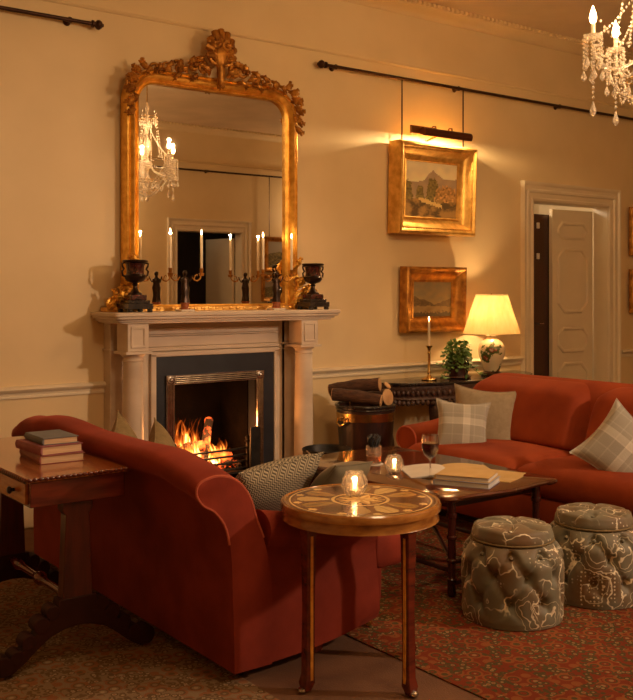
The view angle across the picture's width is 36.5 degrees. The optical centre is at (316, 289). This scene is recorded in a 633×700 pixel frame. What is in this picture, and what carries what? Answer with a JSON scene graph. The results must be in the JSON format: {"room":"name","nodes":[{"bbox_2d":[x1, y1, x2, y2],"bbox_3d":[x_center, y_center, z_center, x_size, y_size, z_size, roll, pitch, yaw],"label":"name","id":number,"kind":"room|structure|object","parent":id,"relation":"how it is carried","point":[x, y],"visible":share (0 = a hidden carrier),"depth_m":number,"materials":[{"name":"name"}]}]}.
{"room":"historic interior","nodes":[
{"label":"historic interior","id":0,"kind":"room"},
{"bbox_2d":[0,0,632,528],"bbox_3d":[-0.223,-0.415,7.316,11.600,3.770,0.450,0,0,-37],"label":"wall","id":1,"kind":"structure","parent":0,"point":[61,85],"depth_m":7.25,"materials":[{"name":"paint"}]},
{"bbox_2d":[23,505,33,527],"bbox_3d":[-3.038,1.379,4.919,4.220,0.142,0.022,0,0,-37],"label":"baseboard","id":2,"kind":"structure","parent":1,"relation":"attached to","point":[28,512],"depth_m":5.86,"materials":[{"name":"beige paint"}]},
{"bbox_2d":[0,5,103,29],"bbox_3d":[-2.944,-1.683,4.943,3.952,0.064,0.087,0,0,-37],"label":"rail","id":3,"kind":"object","parent":1,"relation":"attached to","point":[98,24],"visible":1,"depth_m":5.93,"materials":[{"name":"brown metal"}]},
{"bbox_2d":[0,381,105,399],"bbox_3d":[-3.032,0.623,4.911,4.220,0.074,0.042,0,0,-37],"label":"trim","id":4,"kind":"structure","parent":1,"relation":"attached to","point":[32,391],"depth_m":5.95,"materials":[{"name":"beige paint"}]},
{"bbox_2d":[175,380,249,477],"bbox_3d":[-0.839,1.005,6.770,0.680,0.910,0.528,0,0,-37],"label":"firebox","id":5,"kind":"object","parent":1,"relation":"in","point":[226,402],"depth_m":6.99,"materials":[{"name":"black metal"}]},
{"bbox_2d":[176,432,224,462],"bbox_3d":[-0.806,1.025,6.669,0.536,0.550,0.256,0,0,-37],"label":"flames","id":6,"kind":"object","parent":5,"relation":"in","point":[186,438],"visible":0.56,"depth_m":6.65},
{"bbox_2d":[208,458,241,468],"bbox_3d":[-0.815,1.225,6.717,0.544,0.091,0.310,0,0,-37],"label":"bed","id":7,"kind":"object","parent":5,"relation":"on","point":[234,465],"visible":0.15,"depth_m":6.73,"materials":[{"name":"orange wood"}]},
{"bbox_2d":[200,417,213,461],"bbox_3d":[-0.775,1.054,6.760,0.062,0.295,0.281,0,0,3],"label":"log","id":8,"kind":"object","parent":7,"relation":"on","point":[207,430],"visible":0.71,"depth_m":6.76,"materials":[{"name":"brown wood"}]},
{"bbox_2d":[209,452,232,466],"bbox_3d":[-0.788,1.193,6.738,0.398,0.119,0.103,0,0,-18],"label":"log","id":9,"kind":"object","parent":7,"relation":"on","point":[218,454],"visible":0.21,"depth_m":6.74,"materials":[{"name":"orange wood"}]},
{"bbox_3d":[-0.886,1.173,6.673,0.371,0.160,0.197,0,0,-37],"label":"log","id":10,"kind":"object","parent":7,"relation":"on","visible":0},
{"bbox_2d":[176,440,204,450],"bbox_3d":[-0.888,1.098,6.628,0.233,0.116,0.078,0,0,-20],"label":"log","id":11,"kind":"object","parent":10,"relation":"on","point":[201,444],"visible":0.53,"depth_m":6.62,"materials":[{"name":"orange wood"}]},
{"bbox_2d":[42,0,632,109],"bbox_3d":[-0.163,-1.803,7.069,11.400,0.026,0.018,0,0,-37],"label":"trim","id":12,"kind":"structure","parent":1,"relation":"attached to","point":[64,2],"depth_m":7.18,"materials":[{"name":"paint"}]},
{"bbox_2d":[312,356,523,377],"bbox_3d":[0.853,0.623,7.814,2.480,0.074,0.042,0,0,-37],"label":"trim","id":13,"kind":"structure","parent":1,"relation":"attached to","point":[509,360],"depth_m":7.59,"materials":[{"name":"beige paint"}]},
{"bbox_2d":[387,139,476,236],"bbox_3d":[0.954,-0.813,7.796,0.860,0.734,0.174,0,0,-37],"label":"framed picture","id":14,"kind":"object","parent":1,"relation":"attached to","point":[432,187],"visible":1,"depth_m":7.79,"materials":[{"name":"paint"}]},
{"bbox_2d":[405,160,456,218],"bbox_3d":[0.934,-0.814,7.822,0.590,0.460,0.004,0,2,-37],"label":"painting","id":15,"kind":"object","parent":14,"relation":"attached to","point":[430,185],"depth_m":7.82,"materials":[{"name":"paint"}]},
{"bbox_2d":[399,266,466,332],"bbox_3d":[0.959,0.076,7.831,0.670,0.532,0.113,0,0,-37],"label":"framed picture","id":16,"kind":"object","parent":1,"relation":"attached to","point":[438,294],"visible":1,"depth_m":7.83,"materials":[{"name":"paint"}]},
{"bbox_2d":[413,282,450,316],"bbox_3d":[0.946,0.076,7.849,0.440,0.300,0.004,0,1,-37],"label":"painting","id":17,"kind":"object","parent":16,"relation":"attached to","point":[430,298],"depth_m":7.85},
{"bbox_2d":[410,125,472,141],"bbox_3d":[0.971,-1.264,7.776,0.604,0.103,0.228,0,0,-37],"label":"picture light","id":18,"kind":"object","parent":1,"relation":"attached to","point":[415,129],"visible":1,"depth_m":7.67,"materials":[{"name":"brown metal"}]},
{"bbox_2d":[317,60,632,119],"bbox_3d":[2.163,-1.683,8.758,5.402,0.064,0.087,0,0,-37],"label":"rail","id":19,"kind":"object","parent":1,"relation":"attached to","point":[321,63],"visible":1,"depth_m":7.99,"materials":[{"name":"brown metal"}]},
{"bbox_2d":[401,80,402,139],"bbox_3d":[0.680,-1.410,7.636,0.010,0.520,0.010,0,0,-14],"label":"hanging rod","id":20,"kind":"object","parent":19,"relation":"hanging from","point":[401,80],"visible":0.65,"depth_m":7.63,"materials":[{"name":"brown metal"}]},
{"bbox_2d":[462,91,463,146],"bbox_3d":[1.229,-1.410,8.046,0.010,0.520,0.010,0,0,-14],"label":"hanging rod","id":21,"kind":"object","parent":19,"relation":"hanging from","point":[462,91],"visible":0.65,"depth_m":8.04,"materials":[{"name":"brown metal"}]},
{"bbox_2d":[341,0,632,66],"bbox_3d":[-0.133,-2.257,7.028,11.400,0.085,0.120,0,0,-37],"label":"crown molding","id":22,"kind":"structure","parent":1,"relation":"attached to","point":[396,6],"depth_m":8.15,"materials":[{"name":"paint"}]},
{"bbox_2d":[521,180,620,382],"bbox_3d":[2.351,0.236,9.030,1.410,2.429,0.206,0,0,-37],"label":"trim","id":23,"kind":"structure","parent":1,"relation":"attached to","point":[606,203],"depth_m":9.30,"materials":[{"name":"beige paint"}]},
{"bbox_2d":[549,209,592,379],"bbox_3d":[2.475,0.335,9.305,0.560,2.210,0.062,0,0,-33],"label":"door","id":24,"kind":"structure","parent":1,"relation":"in","point":[570,231],"depth_m":9.27,"materials":[{"name":"beige paint"}]},
{"bbox_2d":[621,349,632,356],"bbox_3d":[3.701,0.623,9.941,1.770,0.074,0.042,0,0,-37],"label":"trim","id":25,"kind":"structure","parent":1,"relation":"attached to","point":[625,352],"depth_m":9.46,"materials":[{"name":"beige paint"}]},
{"bbox_2d":[629,207,632,255],"bbox_3d":[3.319,-0.580,9.626,0.550,0.480,0.050,0,0,-37],"label":"framed picture","id":26,"kind":"object","parent":1,"relation":"attached to","point":[630,208],"visible":1,"depth_m":9.46,"materials":[{"name":"paint"}]},
{"bbox_2d":[629,269,632,312],"bbox_3d":[3.319,0.010,9.626,0.550,0.430,0.050,0,0,-37],"label":"framed picture","id":27,"kind":"object","parent":1,"relation":"attached to","point":[630,270],"visible":1,"depth_m":9.46,"materials":[{"name":"paint"}]},
{"bbox_2d":[417,0,632,52],"bbox_3d":[1.653,-2.360,4.755,11.860,0.120,6.900,0,0,-37],"label":"ceiling","id":28,"kind":"structure","parent":0,"point":[567,18],"depth_m":7.96,"materials":[{"name":"paint"}]},
{"bbox_2d":[581,0,632,125],"bbox_3d":[1.725,-1.583,4.919,0.650,1.435,0.674,0,0,-37],"label":"chandelier","id":29,"kind":"object","parent":28,"relation":"hanging from","point":[592,37],"visible":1,"depth_m":4.91,"materials":[{"name":"clear glass"}]},
{"bbox_2d":[534,204,593,379],"bbox_3d":[1.948,0.110,9.756,2.600,2.720,1.440,0,0,-37],"label":"wall","id":30,"kind":"structure","parent":0,"point":[538,208],"depth_m":10.58,"materials":[{"name":"beige paint"}]},
{"bbox_2d":[534,214,548,375],"bbox_3d":[2.074,0.360,9.071,0.580,2.160,0.099,0,0,-37],"label":"door","id":31,"kind":"structure","parent":30,"relation":"in","point":[541,221],"depth_m":9.12,"materials":[{"name":"brown wood"}]},
{"bbox_3d":[1.653,1.530,4.755,11.860,0.120,6.900,0,0,-37],"label":"floor","id":32,"kind":"structure","parent":0,"visible":0},
{"bbox_2d":[24,528,484,699],"bbox_3d":[1.664,1.463,4.582,11.250,0.014,6.150,0,0,-37],"label":"floor","id":33,"kind":"structure","parent":32,"relation":"on","point":[345,667],"depth_m":3.61,"materials":[{"name":"brown wood"}]},
{"bbox_2d":[0,557,278,699],"bbox_3d":[-1.914,1.453,3.089,3.230,0.006,2.900,0,0,-37],"label":"patterned rug","id":34,"kind":"object","parent":33,"relation":"on","point":[89,661],"visible":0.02,"depth_m":3.68,"materials":[{"name":"brown carpet"}]},
{"bbox_2d":[0,436,154,679],"bbox_3d":[-1.222,1.077,4.125,0.658,0.747,1.068,0,0,-37],"label":"side table","id":35,"kind":"object","parent":34,"relation":"on","point":[74,486],"visible":0.99,"depth_m":3.75,"materials":[{"name":"brown wood"}]},
{"bbox_2d":[19,449,84,464],"bbox_3d":[-1.112,0.688,4.031,0.191,0.034,0.270,0,0,-34],"label":"book","id":36,"kind":"object","parent":35,"relation":"on","point":[74,456],"visible":0.7,"depth_m":3.93,"materials":[{"name":"paper"}]},
{"bbox_2d":[15,439,82,455],"bbox_3d":[-1.125,0.653,4.034,0.186,0.036,0.260,0,0,-40],"label":"book","id":37,"kind":"object","parent":36,"relation":"on","point":[23,444],"visible":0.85,"depth_m":3.95,"materials":[{"name":"paper"}]},
{"bbox_2d":[24,429,78,445],"bbox_3d":[-1.119,0.621,4.049,0.156,0.028,0.220,0,0,-36],"label":"book","id":38,"kind":"object","parent":37,"relation":"on","point":[48,437],"visible":1,"depth_m":4.00,"materials":[{"name":"grey paper"}]},
{"bbox_2d":[11,415,400,674],"bbox_3d":[-0.618,1.028,4.531,1.046,0.845,2.055,0,0,-37],"label":"sofa","id":39,"kind":"object","parent":33,"relation":"on","point":[186,549],"visible":0.7,"depth_m":3.77,"materials":[{"name":"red fabric"}]},
{"bbox_2d":[112,411,136,437],"bbox_3d":[-0.988,0.895,5.066,0.197,0.480,0.498,0,0,-7],"label":"throw cushion","id":40,"kind":"object","parent":39,"relation":"on","point":[121,426],"visible":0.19,"depth_m":5.07,"materials":[{"name":"fabric"}]},
{"bbox_2d":[149,417,175,446],"bbox_3d":[-0.724,0.885,4.714,0.208,0.479,0.486,0,0,-13],"label":"throw cushion","id":41,"kind":"object","parent":39,"relation":"on","point":[158,434],"visible":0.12,"depth_m":4.72,"materials":[{"name":"fabric"}]},
{"bbox_2d":[235,452,323,510],"bbox_3d":[-0.211,0.865,4.075,0.485,0.338,0.265,0,0,-43],"label":"throw cushion","id":42,"kind":"object","parent":39,"relation":"on","point":[267,483],"visible":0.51,"depth_m":3.97,"materials":[{"name":"grey fabric"}]},
{"bbox_2d":[310,461,372,486],"bbox_3d":[0.078,0.875,4.239,0.223,0.273,0.379,0,0,26],"label":"throw cushion","id":43,"kind":"object","parent":39,"relation":"on","point":[333,474],"visible":0.38,"depth_m":4.10,"materials":[{"name":"grey fabric"}]},
{"bbox_2d":[91,309,339,467],"bbox_3d":[-0.629,0.798,6.498,1.750,1.316,0.375,0,0,-37],"label":"chimneypiece","id":44,"kind":"object","parent":33,"relation":"on","point":[133,341],"depth_m":6.52,"materials":[{"name":"stone"}]},
{"bbox_2d":[117,259,152,312],"bbox_3d":[-1.143,-0.025,6.049,0.193,0.330,0.173,0,0,-37],"label":"urn","id":45,"kind":"object","parent":44,"relation":"on","point":[134,274],"visible":0.99,"depth_m":6.00,"materials":[{"name":"black metal"}]},
{"bbox_2d":[124,274,145,282],"bbox_3d":[-1.143,-0.072,6.049,0.136,0.055,0.136,0,0,-37],"label":"cup","id":46,"kind":"object","parent":45,"relation":"on","point":[133,278],"depth_m":6.00,"materials":[{"name":"brown metal"}]},
{"bbox_2d":[125,263,145,273],"bbox_3d":[-1.143,-0.135,6.049,0.136,0.074,0.136,0,0,-37],"label":"bowl","id":47,"kind":"object","parent":45,"relation":"on","point":[131,268],"depth_m":6.00,"materials":[{"name":"red stone"}]},
{"bbox_2d":[167,229,203,311],"bbox_3d":[-0.856,-0.129,6.251,0.270,0.538,0.090,0,0,-37],"label":"candelabrum","id":48,"kind":"object","parent":44,"relation":"on","point":[185,302],"visible":1,"depth_m":6.23,"materials":[{"name":"brown metal"}]},
{"bbox_2d":[169,229,171,267],"bbox_3d":[-0.940,-0.267,6.171,0.018,0.263,0.018,0,0,-37],"label":"candle","id":49,"kind":"object","parent":48,"relation":"on","point":[170,236],"depth_m":6.16,"materials":[{"name":"wax"}]},
{"bbox_2d":[200,229,202,267],"bbox_3d":[-0.756,-0.267,6.308,0.018,0.263,0.018,0,0,-37],"label":"candle","id":50,"kind":"object","parent":48,"relation":"on","point":[201,237],"depth_m":6.30,"materials":[{"name":"wax"}]},
{"bbox_2d":[101,28,316,311],"bbox_3d":[-0.667,-0.790,6.574,1.684,1.980,0.168,0,0,-37],"label":"mirror","id":51,"kind":"object","parent":44,"relation":"on","point":[218,156],"visible":0.83,"depth_m":6.57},
{"bbox_2d":[139,85,283,304],"bbox_3d":[-0.707,-0.630,6.619,1.210,1.500,0.012,0,0,-37],"label":"mirror glass","id":52,"kind":"object","parent":51,"relation":"on","point":[211,160],"depth_m":6.60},
{"bbox_2d":[91,309,339,323],"bbox_3d":[-0.629,0.175,6.498,1.750,0.070,0.375,0,0,-37],"label":"mantel shelf","id":53,"kind":"object","parent":44,"relation":"attached to","point":[291,316],"depth_m":6.32,"materials":[{"name":"stone"}]},
{"bbox_2d":[250,426,259,467],"bbox_3d":[-0.427,1.190,6.687,0.080,0.480,0.015,0,0,-37],"label":"panel","id":54,"kind":"object","parent":44,"relation":"on","point":[255,430],"visible":0.56,"depth_m":6.67,"materials":[{"name":"metal"}]},
{"bbox_2d":[260,233,293,309],"bbox_3d":[-0.280,-0.129,6.681,0.280,0.538,0.090,0,0,-37],"label":"candelabrum","id":55,"kind":"object","parent":44,"relation":"on","point":[276,301],"visible":1,"depth_m":6.66,"materials":[{"name":"brown metal"}]},
{"bbox_2d":[260,233,271,281],"bbox_3d":[-0.344,-0.227,6.616,0.098,0.343,0.039,0,0,-37],"label":"candle","id":56,"kind":"object","parent":55,"relation":"on","point":[262,270],"depth_m":6.59,"materials":[{"name":"wax"}]},
{"bbox_2d":[283,233,293,281],"bbox_3d":[-0.198,-0.227,6.725,0.098,0.343,0.039,0,0,-37],"label":"candle","id":57,"kind":"object","parent":55,"relation":"on","point":[291,274],"depth_m":6.73,"materials":[{"name":"wax"}]},
{"bbox_2d":[297,263,328,309],"bbox_3d":[-0.025,-0.025,6.884,0.193,0.330,0.173,0,0,-37],"label":"urn","id":58,"kind":"object","parent":44,"relation":"on","point":[312,299],"visible":0.99,"depth_m":6.83,"materials":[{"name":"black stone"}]},
{"bbox_2d":[304,276,321,283],"bbox_3d":[-0.025,-0.072,6.884,0.136,0.055,0.136,0,0,-37],"label":"cup","id":59,"kind":"object","parent":58,"relation":"on","point":[309,279],"depth_m":6.83,"materials":[{"name":"brown metal"}]},
{"bbox_2d":[304,266,321,275],"bbox_3d":[-0.025,-0.135,6.884,0.136,0.074,0.136,0,0,-37],"label":"bowl","id":60,"kind":"object","parent":58,"relation":"on","point":[309,270],"depth_m":6.84,"materials":[{"name":"red stone"}]},
{"bbox_2d":[280,483,440,697],"bbox_3d":[0.167,1.121,3.645,0.629,0.658,0.629,0,0,-42],"label":"round table","id":61,"kind":"object","parent":33,"relation":"on","point":[383,509],"visible":0.93,"depth_m":3.46,"materials":[{"name":"brown wood"}]},
{"bbox_2d":[341,470,367,496],"bbox_3d":[0.148,0.747,3.705,0.102,0.092,0.102,0,0,-37],"label":"tealight holder","id":62,"kind":"object","parent":61,"relation":"on","point":[354,482],"visible":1,"depth_m":3.67,"materials":[{"name":"clear glass"}]},
{"bbox_2d":[334,401,396,449],"bbox_3d":[0.355,1.133,6.943,0.450,0.634,0.450,0,0,8],"label":"bucket","id":63,"kind":"object","parent":33,"relation":"on","point":[355,423],"visible":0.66,"depth_m":6.77,"materials":[{"name":"brown wood"}]},
{"bbox_2d":[331,388,382,405],"bbox_3d":[0.291,0.768,6.849,0.368,0.128,0.093,0,0,14],"label":"log","id":64,"kind":"object","parent":63,"relation":"in","point":[337,394],"visible":0.98,"depth_m":6.82,"materials":[{"name":"brown wood"}]},
{"bbox_2d":[328,378,381,395],"bbox_3d":[0.273,0.701,6.916,0.388,0.150,0.097,0,0,16],"label":"log","id":65,"kind":"object","parent":64,"relation":"on","point":[373,384],"visible":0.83,"depth_m":6.87,"materials":[{"name":"brown wood"}]},
{"bbox_2d":[349,388,393,405],"bbox_3d":[0.396,0.807,7.004,0.345,0.203,0.128,0,0,42],"label":"log","id":66,"kind":"object","parent":63,"relation":"in","point":[388,398],"visible":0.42,"depth_m":6.89,"materials":[{"name":"beige wood"}]},
{"bbox_2d":[381,382,390,389],"bbox_3d":[0.462,0.773,7.075,0.180,0.196,0.066,0,0,31],"label":"log","id":67,"kind":"object","parent":63,"relation":"in","point":[385,384],"visible":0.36,"depth_m":7.03,"materials":[{"name":"beige wood"}]},
{"bbox_2d":[367,370,531,445],"bbox_3d":[1.194,1.077,7.758,1.720,0.745,0.500,0,0,-37],"label":"console table","id":68,"kind":"object","parent":33,"relation":"on","point":[412,390],"visible":0.24,"depth_m":7.33,"materials":[{"name":"brown wood"}]},
{"bbox_2d":[421,318,436,380],"bbox_3d":[0.882,0.456,7.524,0.124,0.499,0.124,0,0,-37],"label":"candlestick","id":69,"kind":"object","parent":68,"relation":"on","point":[428,377],"visible":1,"depth_m":7.51,"materials":[{"name":"gold metal"}]},
{"bbox_2d":[428,318,429,345],"bbox_3d":[0.882,0.326,7.524,0.021,0.239,0.021,0,0,-37],"label":"candle","id":70,"kind":"object","parent":69,"relation":"on","point":[428,318],"depth_m":7.52,"materials":[{"name":"wax"}]},
{"bbox_2d":[436,338,486,379],"bbox_3d":[1.151,0.547,7.697,0.515,0.316,0.302,0,0,-27],"label":"potted plant","id":71,"kind":"object","parent":68,"relation":"on","point":[458,368],"visible":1,"depth_m":7.63,"materials":[{"name":"green plant"}]},
{"bbox_2d":[446,360,470,375],"bbox_3d":[1.136,0.629,7.702,0.204,0.128,0.204,0,0,-37],"label":"pot","id":72,"kind":"object","parent":71,"relation":"on","point":[456,365],"depth_m":7.63,"materials":[{"name":"brown ceramic"}]},
{"bbox_2d":[462,293,520,375],"bbox_3d":[1.453,0.365,7.963,0.480,0.680,0.480,0,0,-37],"label":"table lamp","id":73,"kind":"object","parent":68,"relation":"on","point":[491,315],"visible":1,"depth_m":7.84,"materials":[{"name":"beige fabric"}]},
{"bbox_2d":[478,335,504,370],"bbox_3d":[1.453,0.525,7.963,0.224,0.300,0.224,0,0,-37],"label":"porcelain vase","id":74,"kind":"object","parent":73,"relation":"on","point":[491,351],"depth_m":7.89,"materials":[{"name":"white ceramic"}]},
{"bbox_2d":[344,509,632,699],"bbox_3d":[2.101,1.453,5.308,4.680,0.006,3.650,0,0,-37],"label":"patterned rug","id":75,"kind":"object","parent":33,"relation":"on","point":[588,655],"visible":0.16,"depth_m":3.93,"materials":[{"name":"red carpet"}]},
{"bbox_2d":[309,446,557,597],"bbox_3d":[0.542,1.205,5.173,0.851,0.490,1.341,0,0,-37],"label":"coffee table","id":76,"kind":"object","parent":75,"relation":"on","point":[451,497],"visible":0.48,"depth_m":4.83,"materials":[{"name":"brown wood"}]},
{"bbox_2d":[385,454,403,473],"bbox_3d":[0.408,0.914,5.036,0.102,0.092,0.102,0,0,-37],"label":"tealight holder","id":77,"kind":"object","parent":76,"relation":"on","point":[394,463],"visible":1,"depth_m":5.00,"materials":[{"name":"clear glass"}]},
{"bbox_2d":[421,434,438,479],"bbox_3d":[0.579,0.849,4.889,0.091,0.222,0.091,0,0,-37],"label":"wine glass","id":78,"kind":"object","parent":76,"relation":"on","point":[430,442],"visible":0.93,"depth_m":4.86,"materials":[{"name":"clear glass"}]},
{"bbox_2d":[402,463,489,477],"bbox_3d":[0.700,0.952,5.079,0.480,0.016,0.320,0,0,-7],"label":"open book","id":79,"kind":"object","parent":76,"relation":"on","point":[417,470],"visible":0.62,"depth_m":5.11,"materials":[{"name":"white paper"}]},
{"bbox_2d":[433,476,500,488],"bbox_3d":[0.749,0.947,4.778,0.286,0.027,0.215,0,0,25],"label":"book","id":80,"kind":"object","parent":76,"relation":"on","point":[495,481],"visible":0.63,"depth_m":4.69,"materials":[{"name":"white paper"}]},
{"bbox_2d":[434,467,498,482],"bbox_3d":[0.749,0.921,4.782,0.276,0.024,0.210,0,0,23],"label":"book","id":81,"kind":"object","parent":80,"relation":"on","point":[448,473],"visible":1,"depth_m":4.73,"materials":[{"name":"white paper"}]},
{"bbox_2d":[471,467,525,482],"bbox_3d":[0.895,0.953,4.950,0.300,0.015,0.220,0,0,33],"label":"magazine","id":82,"kind":"object","parent":76,"relation":"on","point":[506,476],"visible":0.45,"depth_m":4.94,"materials":[{"name":"beige paper"}]},
{"bbox_3d":[0.316,0.958,5.291,0.108,0.004,0.108,0,0,-37],"label":"coaster","id":83,"kind":"object","parent":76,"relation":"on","visible":0},
{"bbox_2d":[366,434,381,464],"bbox_3d":[0.316,0.874,5.291,0.087,0.164,0.087,0,0,-10],"label":"tumbler","id":84,"kind":"object","parent":83,"relation":"on","point":[373,450],"visible":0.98,"depth_m":5.26,"materials":[{"name":"clear glass"}]},
{"bbox_2d":[461,516,564,630],"bbox_3d":[0.874,1.240,4.285,0.451,0.413,0.453,0,0,33],"label":"footstool","id":85,"kind":"object","parent":75,"relation":"on","point":[513,575],"visible":1,"depth_m":4.12,"materials":[{"name":"fabric"}]},
{"bbox_2d":[471,516,553,548],"bbox_3d":[0.874,1.074,4.285,0.362,0.082,0.362,0,0,33],"label":"cushion","id":86,"kind":"object","parent":85,"relation":"on","point":[493,532],"depth_m":4.18,"materials":[{"name":"fabric"}]},
{"bbox_2d":[396,373,632,523],"bbox_3d":[1.509,1.015,5.790,1.024,0.870,2.258,0,0,-37],"label":"sofa","id":87,"kind":"object","parent":75,"relation":"on","point":[552,416],"visible":0.52,"depth_m":5.88,"materials":[{"name":"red fabric"}]},
{"bbox_2d":[436,398,490,444],"bbox_3d":[0.931,0.875,6.138,0.361,0.354,0.189,0,0,12],"label":"throw cushion","id":88,"kind":"object","parent":87,"relation":"on","point":[458,423],"visible":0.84,"depth_m":6.09,"materials":[{"name":"grey fabric"}]},
{"bbox_2d":[454,383,515,439],"bbox_3d":[1.099,0.850,6.314,0.465,0.451,0.191,0,0,16],"label":"throw cushion","id":89,"kind":"object","parent":87,"relation":"on","point":[498,424],"visible":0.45,"depth_m":6.27,"materials":[{"name":"beige fabric"}]},
{"bbox_2d":[408,439,572,469],"bbox_3d":[1.102,1.062,6.060,0.700,0.205,0.916,0,0,-37],"label":"seat cushion","id":90,"kind":"object","parent":87,"relation":"on","point":[513,453],"depth_m":5.86,"materials":[{"name":"red fabric"}]},
{"bbox_2d":[473,375,590,450],"bbox_3d":[1.394,0.800,6.340,0.358,0.420,1.012,0,0,-37],"label":"cushion","id":91,"kind":"object","parent":87,"relation":"on","point":[554,413],"depth_m":6.09,"materials":[{"name":"red fabric"}]},
{"bbox_2d":[517,455,632,515],"bbox_3d":[1.653,1.062,5.323,0.700,0.205,0.916,0,0,-37],"label":"seat cushion","id":92,"kind":"object","parent":87,"relation":"on","point":[578,481],"depth_m":5.14,"materials":[{"name":"red fabric"}]},
{"bbox_2d":[569,398,632,471],"bbox_3d":[1.660,0.865,5.198,0.537,0.540,0.218,0,0,-11],"label":"throw cushion","id":93,"kind":"object","parent":87,"relation":"on","point":[610,447],"visible":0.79,"depth_m":5.17,"materials":[{"name":"grey fabric"}]},
{"bbox_2d":[585,387,632,439],"bbox_3d":[2.004,0.800,5.523,0.358,0.420,1.012,0,0,-37],"label":"cushion","id":94,"kind":"object","parent":87,"relation":"on","point":[603,399],"depth_m":5.77,"materials":[{"name":"red fabric"}]},
{"bbox_2d":[550,502,632,609],"bbox_3d":[1.317,1.240,4.561,0.453,0.413,0.451,0,0,6],"label":"footstool","id":95,"kind":"object","parent":75,"relation":"on","point":[595,540],"visible":0.8,"depth_m":4.38,"materials":[{"name":"fabric"}]},
{"bbox_2d":[555,502,632,532],"bbox_3d":[1.317,1.074,4.561,0.362,0.082,0.362,0,0,6],"label":"cushion","id":96,"kind":"object","parent":95,"relation":"on","point":[581,517],"depth_m":4.45,"materials":[{"name":"fabric"}]},
{"bbox_3d":[-0.408,1.443,6.143,1.600,0.026,0.490,0,0,-37],"label":"hearth slab","id":97,"kind":"object","parent":33,"relation":"on","visible":0},
{"bbox_2d":[302,444,351,480],"bbox_3d":[0.070,1.259,6.506,0.350,0.382,0.340,0,0,-37],"label":"coal scuttle","id":98,"kind":"object","parent":97,"relation":"on","point":[326,448],"visible":0.23,"depth_m":6.63,"materials":[{"name":"metal"}]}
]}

